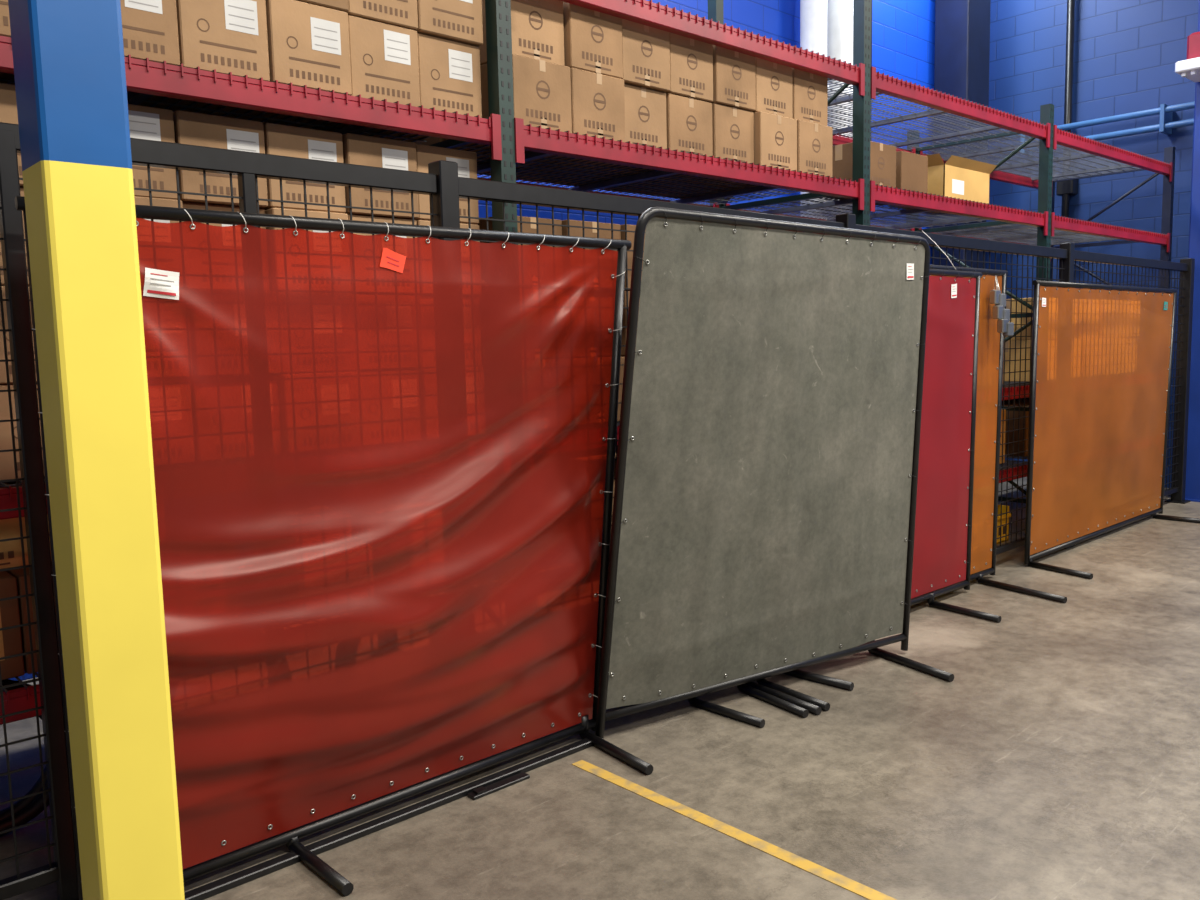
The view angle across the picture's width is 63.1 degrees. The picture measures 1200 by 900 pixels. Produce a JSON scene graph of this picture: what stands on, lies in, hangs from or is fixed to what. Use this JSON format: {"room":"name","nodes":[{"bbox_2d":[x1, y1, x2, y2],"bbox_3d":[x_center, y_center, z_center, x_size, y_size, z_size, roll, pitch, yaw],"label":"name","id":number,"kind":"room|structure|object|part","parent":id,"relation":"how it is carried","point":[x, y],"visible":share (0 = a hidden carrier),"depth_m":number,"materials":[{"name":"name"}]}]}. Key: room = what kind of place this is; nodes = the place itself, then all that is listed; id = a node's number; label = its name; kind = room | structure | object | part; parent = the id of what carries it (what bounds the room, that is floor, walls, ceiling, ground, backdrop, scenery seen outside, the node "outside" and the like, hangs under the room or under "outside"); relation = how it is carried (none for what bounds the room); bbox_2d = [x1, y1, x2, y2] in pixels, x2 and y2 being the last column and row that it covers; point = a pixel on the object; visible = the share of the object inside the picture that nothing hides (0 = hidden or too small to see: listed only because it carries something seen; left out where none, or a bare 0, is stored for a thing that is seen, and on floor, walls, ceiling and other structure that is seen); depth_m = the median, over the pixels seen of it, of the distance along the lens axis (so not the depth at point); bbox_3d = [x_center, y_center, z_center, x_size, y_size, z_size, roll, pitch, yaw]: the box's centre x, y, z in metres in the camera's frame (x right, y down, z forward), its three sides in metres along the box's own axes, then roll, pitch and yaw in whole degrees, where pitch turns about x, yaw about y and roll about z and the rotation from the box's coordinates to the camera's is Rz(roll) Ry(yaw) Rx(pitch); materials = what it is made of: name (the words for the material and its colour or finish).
{"room":"warehouse","nodes":[
{"label":"warehouse","id":0,"kind":"room"},
{"bbox_2d":[10,0,934,680],"bbox_3d":[-1.220,-2.104,5.816,14.400,6.000,0.200,-7,8,-42],"label":"wall","id":1,"kind":"structure","parent":0,"point":[903,31],"depth_m":9.03,"materials":[{"name":"blue paint"}]},
{"bbox_2d":[0,477,1199,899],"bbox_3d":[2.691,1.269,2.135,14.600,0.102,11.320,-7,8,-42],"label":"floor","id":2,"kind":"structure","parent":0,"point":[1059,759],"depth_m":3.31,"materials":[{"name":"concrete"}]},
{"bbox_2d":[0,679,48,836],"bbox_3d":[-1.919,0.965,3.043,0.507,0.504,0.143,-7,8,-42],"label":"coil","id":3,"kind":"object","parent":2,"relation":"on","point":[26,809],"visible":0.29,"depth_m":3.10,"materials":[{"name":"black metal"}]},
{"bbox_2d":[15,196,630,899],"bbox_3d":[-0.572,0.253,2.986,1.932,1.887,0.358,-7,8,-42],"label":"screen","id":4,"kind":"object","parent":2,"relation":"on","point":[384,462],"visible":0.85,"depth_m":2.96,"materials":[{"name":"plastic"}]},
{"bbox_2d":[467,772,529,799],"bbox_3d":[-0.346,1.148,3.355,0.240,0.020,0.040,-7,8,-42],"label":"bar","id":5,"kind":"object","parent":2,"relation":"on","point":[479,792],"visible":1,"depth_m":3.34,"materials":[{"name":"black metal"}]},
{"bbox_2d":[0,0,1175,724],"bbox_3d":[1.107,-1.263,5.926,10.160,4.200,1.180,-7,8,-42],"label":"rack","id":6,"kind":"object","parent":2,"relation":"on","point":[507,136],"visible":0.34,"depth_m":5.29,"materials":[{"name":"red metal"}]},
{"bbox_2d":[0,567,55,679],"bbox_3d":[-2.040,0.486,3.247,1.314,0.297,1.018,-7,8,-42],"label":"cardboard boxes","id":7,"kind":"object","parent":6,"relation":"on","point":[13,612],"visible":0.13,"depth_m":2.87},
{"bbox_2d":[0,479,50,568],"bbox_3d":[-2.171,0.239,3.237,1.075,0.197,1.020,-7,8,-42],"label":"cardboard boxes","id":8,"kind":"object","parent":7,"relation":"on","point":[10,551],"visible":0.12,"depth_m":2.96,"materials":[{"name":"brown cardboard"}]},
{"bbox_2d":[0,83,479,479],"bbox_3d":[-1.641,-0.543,3.476,2.316,1.117,1.014,-7,8,-42],"label":"cardboard boxes","id":9,"kind":"object","parent":6,"relation":"on","point":[148,123],"visible":0.03,"depth_m":3.27,"materials":[{"name":"cardboard"}]},
{"bbox_2d":[0,0,482,141],"bbox_3d":[-1.628,-1.623,3.320,2.316,0.837,1.005,-7,8,-42],"label":"cardboard boxes","id":10,"kind":"object","parent":6,"relation":"on","point":[426,53],"visible":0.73,"depth_m":3.34,"materials":[{"name":"cardboard"}]},
{"bbox_2d":[475,216,645,420],"bbox_3d":[0.137,-0.657,5.199,2.305,0.897,1.027,-7,8,-42],"label":"cardboard boxes","id":11,"kind":"object","parent":6,"relation":"on","point":[526,228],"visible":0.02,"depth_m":4.36,"materials":[{"name":"brown cardboard"}]},
{"bbox_2d":[611,450,615,526],"bbox_3d":[0.318,0.142,5.396,1.894,0.417,0.984,-7,8,-42],"label":"cardboard boxes","id":12,"kind":"object","parent":6,"relation":"on","point":[615,450],"visible":0.02,"depth_m":4.51,"materials":[{"name":"paper"}]},
{"bbox_2d":[414,0,832,197],"bbox_3d":[0.120,-1.699,4.973,2.200,0.557,1.016,-7,8,-42],"label":"cardboard boxes","id":13,"kind":"object","parent":6,"relation":"on","point":[582,70],"visible":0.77,"depth_m":4.50,"materials":[{"name":"brown cardboard"}]},
{"bbox_2d":[826,141,927,204],"bbox_3d":[1.702,-1.714,6.093,0.752,0.277,0.364,-7,8,-42],"label":"cardboard boxes","id":14,"kind":"object","parent":6,"relation":"on","point":[889,167],"visible":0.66,"depth_m":5.88,"materials":[{"name":"brown cardboard"}]},
{"bbox_2d":[888,154,996,212],"bbox_3d":[2.256,-1.783,6.603,0.690,0.281,0.540,-7,8,-42],"label":"open cardboard box","id":15,"kind":"object","parent":6,"relation":"on","point":[959,177],"visible":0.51,"depth_m":6.38,"materials":[{"name":"brown cardboard"}]},
{"bbox_2d":[999,409,1005,463],"bbox_3d":[1.914,-0.045,6.901,1.991,0.397,1.008,-7,8,-42],"label":"cardboard boxes","id":16,"kind":"object","parent":6,"relation":"on","point":[1000,460],"visible":0.03,"depth_m":7.17},
{"bbox_2d":[1002,397,1028,456],"bbox_3d":[3.755,-0.256,8.577,2.093,0.377,1.025,-7,8,-42],"label":"cardboard boxes","id":17,"kind":"object","parent":6,"relation":"on","point":[1011,403],"visible":0.05,"depth_m":7.62,"materials":[{"name":"brown cardboard"}]},
{"bbox_2d":[1003,298,1032,381],"bbox_3d":[3.758,-0.960,8.482,2.095,0.637,1.024,-7,8,-42],"label":"cardboard boxes","id":18,"kind":"object","parent":6,"relation":"on","point":[1007,344],"visible":0.1,"depth_m":7.53},
{"bbox_2d":[0,122,1194,899],"bbox_3d":[1.004,-0.101,4.824,11.340,2.130,0.160,-7,8,-42],"label":"wire mesh fence","id":19,"kind":"object","parent":2,"relation":"on","point":[442,183],"visible":0.33,"depth_m":2.85,"materials":[{"name":"black metal"}]},
{"bbox_2d":[688,697,764,727],"bbox_3d":[0.503,1.029,3.951,0.036,0.089,0.377,-7,8,-44],"label":"bar","id":20,"kind":"object","parent":2,"relation":"on","point":[694,701],"visible":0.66,"depth_m":3.93,"materials":[{"name":"black paint"}]},
{"bbox_2d":[579,207,953,774],"bbox_3d":[0.804,0.078,3.984,1.880,1.958,0.501,-6,7,-35],"label":"screen","id":21,"kind":"object","parent":2,"relation":"on","point":[764,514],"visible":1,"depth_m":3.90,"materials":[{"name":"grey fabric"}]},
{"bbox_2d":[737,684,808,717],"bbox_3d":[0.710,1.011,4.073,0.036,0.089,0.403,-5,7,-33],"label":"bar","id":22,"kind":"object","parent":2,"relation":"on","point":[783,704],"visible":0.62,"depth_m":4.04,"materials":[{"name":"black paint"}]},
{"bbox_2d":[745,682,821,714],"bbox_3d":[0.757,1.007,4.103,0.036,0.089,0.421,-6,7,-35],"label":"bar","id":23,"kind":"object","parent":2,"relation":"on","point":[812,708],"visible":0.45,"depth_m":4.05,"materials":[{"name":"black paint"}]},
{"bbox_2d":[757,678,829,710],"bbox_3d":[0.808,1.002,4.136,0.036,0.089,0.401,-6,7,-35],"label":"bar","id":24,"kind":"object","parent":2,"relation":"on","point":[824,705],"visible":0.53,"depth_m":4.11,"materials":[{"name":"black paint"}]},
{"bbox_2d":[800,0,852,219],"bbox_3d":[1.911,-2.435,8.247,0.620,6.000,0.310,-7,8,-42],"label":"vertical pipes","id":25,"kind":"object","parent":2,"relation":"on","point":[826,26],"visible":0.03,"depth_m":8.10,"materials":[{"name":"metal"}]},
{"bbox_2d":[783,269,1001,689],"bbox_3d":[1.564,0.012,4.866,2.060,1.868,0.449,-7,8,-42],"label":"screen","id":26,"kind":"object","parent":2,"relation":"on","point":[944,502],"visible":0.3,"depth_m":5.45,"materials":[{"name":"plastic"}]},
{"bbox_2d":[922,231,955,269],"bbox_3d":[1.863,-1.101,5.376,0.182,0.223,0.034,1,6,17],"label":"cord","id":27,"kind":"object","parent":26,"relation":"attached to","point":[922,231],"visible":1,"depth_m":5.37,"materials":[{"name":"plastic"}]},
{"bbox_2d":[911,275,975,598],"bbox_3d":[1.435,-0.024,5.002,1.956,1.754,0.036,-7,8,-42],"label":"curtain","id":28,"kind":"object","parent":26,"relation":"hanging from","point":[944,502],"depth_m":5.46,"materials":[{"name":"red plastic"}]},
{"bbox_3d":[1.431,-0.009,5.009,2.060,1.847,0.052,-7,8,-42],"label":"pipe frame","id":29,"kind":"part","parent":26,"relation":"part of","materials":[{"name":"black paint"}]},
{"bbox_2d":[917,265,1066,602],"bbox_3d":[1.930,-0.046,5.185,1.983,1.898,0.597,-7,8,-42],"label":"screen","id":30,"kind":"object","parent":2,"relation":"on","point":[990,342],"visible":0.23,"depth_m":5.91,"materials":[{"name":"plastic"}]},
{"bbox_3d":[1.748,-0.071,5.383,1.980,1.877,0.057,-7,8,-42],"label":"pipe frame","id":31,"kind":"part","parent":30,"relation":"part of","materials":[{"name":"black paint"}]},
{"bbox_2d":[931,275,1001,574],"bbox_3d":[1.754,-0.081,5.374,1.876,1.795,0.029,-7,8,-42],"label":"curtain","id":32,"kind":"object","parent":30,"relation":"hanging from","point":[989,366],"depth_m":5.92,"materials":[{"name":"orange plastic"}]},
{"bbox_2d":[989,276,1013,335],"bbox_3d":[2.372,-0.853,5.773,0.140,0.361,0.090,-7,8,-42],"label":"bundle","id":33,"kind":"object","parent":30,"relation":"hanging from","point":[1004,326],"visible":1,"depth_m":5.75,"materials":[{"name":"metal"}]},
{"bbox_2d":[996,505,1010,544],"bbox_3d":[2.750,0.542,7.224,0.380,0.260,0.412,-7,8,-42],"label":"storage bin","id":34,"kind":"object","parent":2,"relation":"on","point":[1003,528],"visible":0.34,"depth_m":7.15,"materials":[{"name":"plastic"}]},
{"bbox_2d":[1024,280,1199,578],"bbox_3d":[3.821,-0.254,6.970,2.667,1.848,0.452,-7,8,-42],"label":"screen","id":35,"kind":"object","parent":2,"relation":"on","point":[1101,359],"visible":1,"depth_m":6.95,"materials":[{"name":"plastic"}]},
{"bbox_3d":[5.440,0.437,8.791,0.380,0.015,0.430,-7,8,-42],"label":"base plate","id":36,"kind":"object","parent":2,"relation":"on","visible":0},
{"bbox_2d":[1185,0,1199,499],"bbox_3d":[5.373,-2.538,8.473,0.300,6.000,0.350,-7,8,-42],"label":"shaft","id":37,"kind":"object","parent":36,"relation":"on","point":[1192,488],"visible":0.67,"depth_m":8.59,"materials":[{"name":"blue paint"}]},
{"bbox_2d":[1175,32,1199,81],"bbox_3d":[5.063,-3.269,8.090,0.500,0.350,0.400,-7,8,-42],"label":"beacon light","id":38,"kind":"object","parent":37,"relation":"attached to","point":[1189,68],"visible":1,"depth_m":8.05,"materials":[{"name":"white paint"}]},
{"bbox_3d":[-1.006,1.293,2.160,0.245,0.015,0.245,-7,8,-42],"label":"base plate","id":39,"kind":"object","parent":2,"relation":"on","visible":0},
{"bbox_2d":[22,160,184,899],"bbox_3d":[-1.027,0.370,2.061,0.165,1.872,0.165,-7,8,-42],"label":"column","id":40,"kind":"structure","parent":39,"relation":"on","point":[81,218],"depth_m":1.98,"materials":[{"name":"yellow paint"}]},
{"bbox_2d":[8,0,131,170],"bbox_3d":[-1.094,-2.612,1.742,0.165,4.128,0.165,-7,8,-42],"label":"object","id":41,"kind":"structure","parent":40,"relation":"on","point":[69,60],"depth_m":1.88,"materials":[{"name":"blue paint"}]},
{"bbox_3d":[3.656,0.341,10.067,0.530,0.015,0.430,-7,8,-42],"label":"base plate","id":42,"kind":"object","parent":2,"relation":"on","visible":0},
{"bbox_2d":[932,0,990,268],"bbox_3d":[3.588,-2.634,9.749,0.450,6.000,0.350,-7,8,-42],"label":"column","id":43,"kind":"structure","parent":42,"relation":"on","point":[962,27],"depth_m":9.49,"materials":[{"name":"blue paint"}]},
{"bbox_3d":[2.337,0.489,8.962,0.240,0.015,0.280,-7,8,-42],"label":"base plate","id":44,"kind":"object","parent":2,"relation":"on","visible":0},
{"bbox_2d":[870,0,871,224],"bbox_3d":[2.270,-2.485,8.644,0.160,6.000,0.200,-7,8,-42],"label":"shaft","id":45,"kind":"object","parent":44,"relation":"on","point":[871,0],"visible":0.02,"depth_m":8.50,"materials":[{"name":"blue paint"}]},
{"bbox_2d":[985,0,1198,487],"bbox_3d":[7.913,-2.400,6.651,0.200,6.000,11.320,-7,8,-42],"label":"wall","id":46,"kind":"structure","parent":0,"point":[1126,53],"depth_m":9.60,"materials":[{"name":"blue brick"}]},
{"bbox_2d":[1056,0,1077,217],"bbox_3d":[4.711,-2.671,9.863,0.140,6.000,0.160,-7,8,-42],"label":"conduit","id":47,"kind":"object","parent":46,"relation":"attached to","point":[1065,189],"visible":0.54,"depth_m":9.73,"materials":[{"name":"silver metal"}]},
{"bbox_2d":[988,101,1194,157],"bbox_3d":[5.416,-3.071,8.979,0.220,0.250,3.800,-7,8,-42],"label":"pipes","id":48,"kind":"object","parent":46,"relation":"attached to","point":[1166,125],"visible":0.56,"depth_m":9.21,"materials":[{"name":"metal"}]}
]}

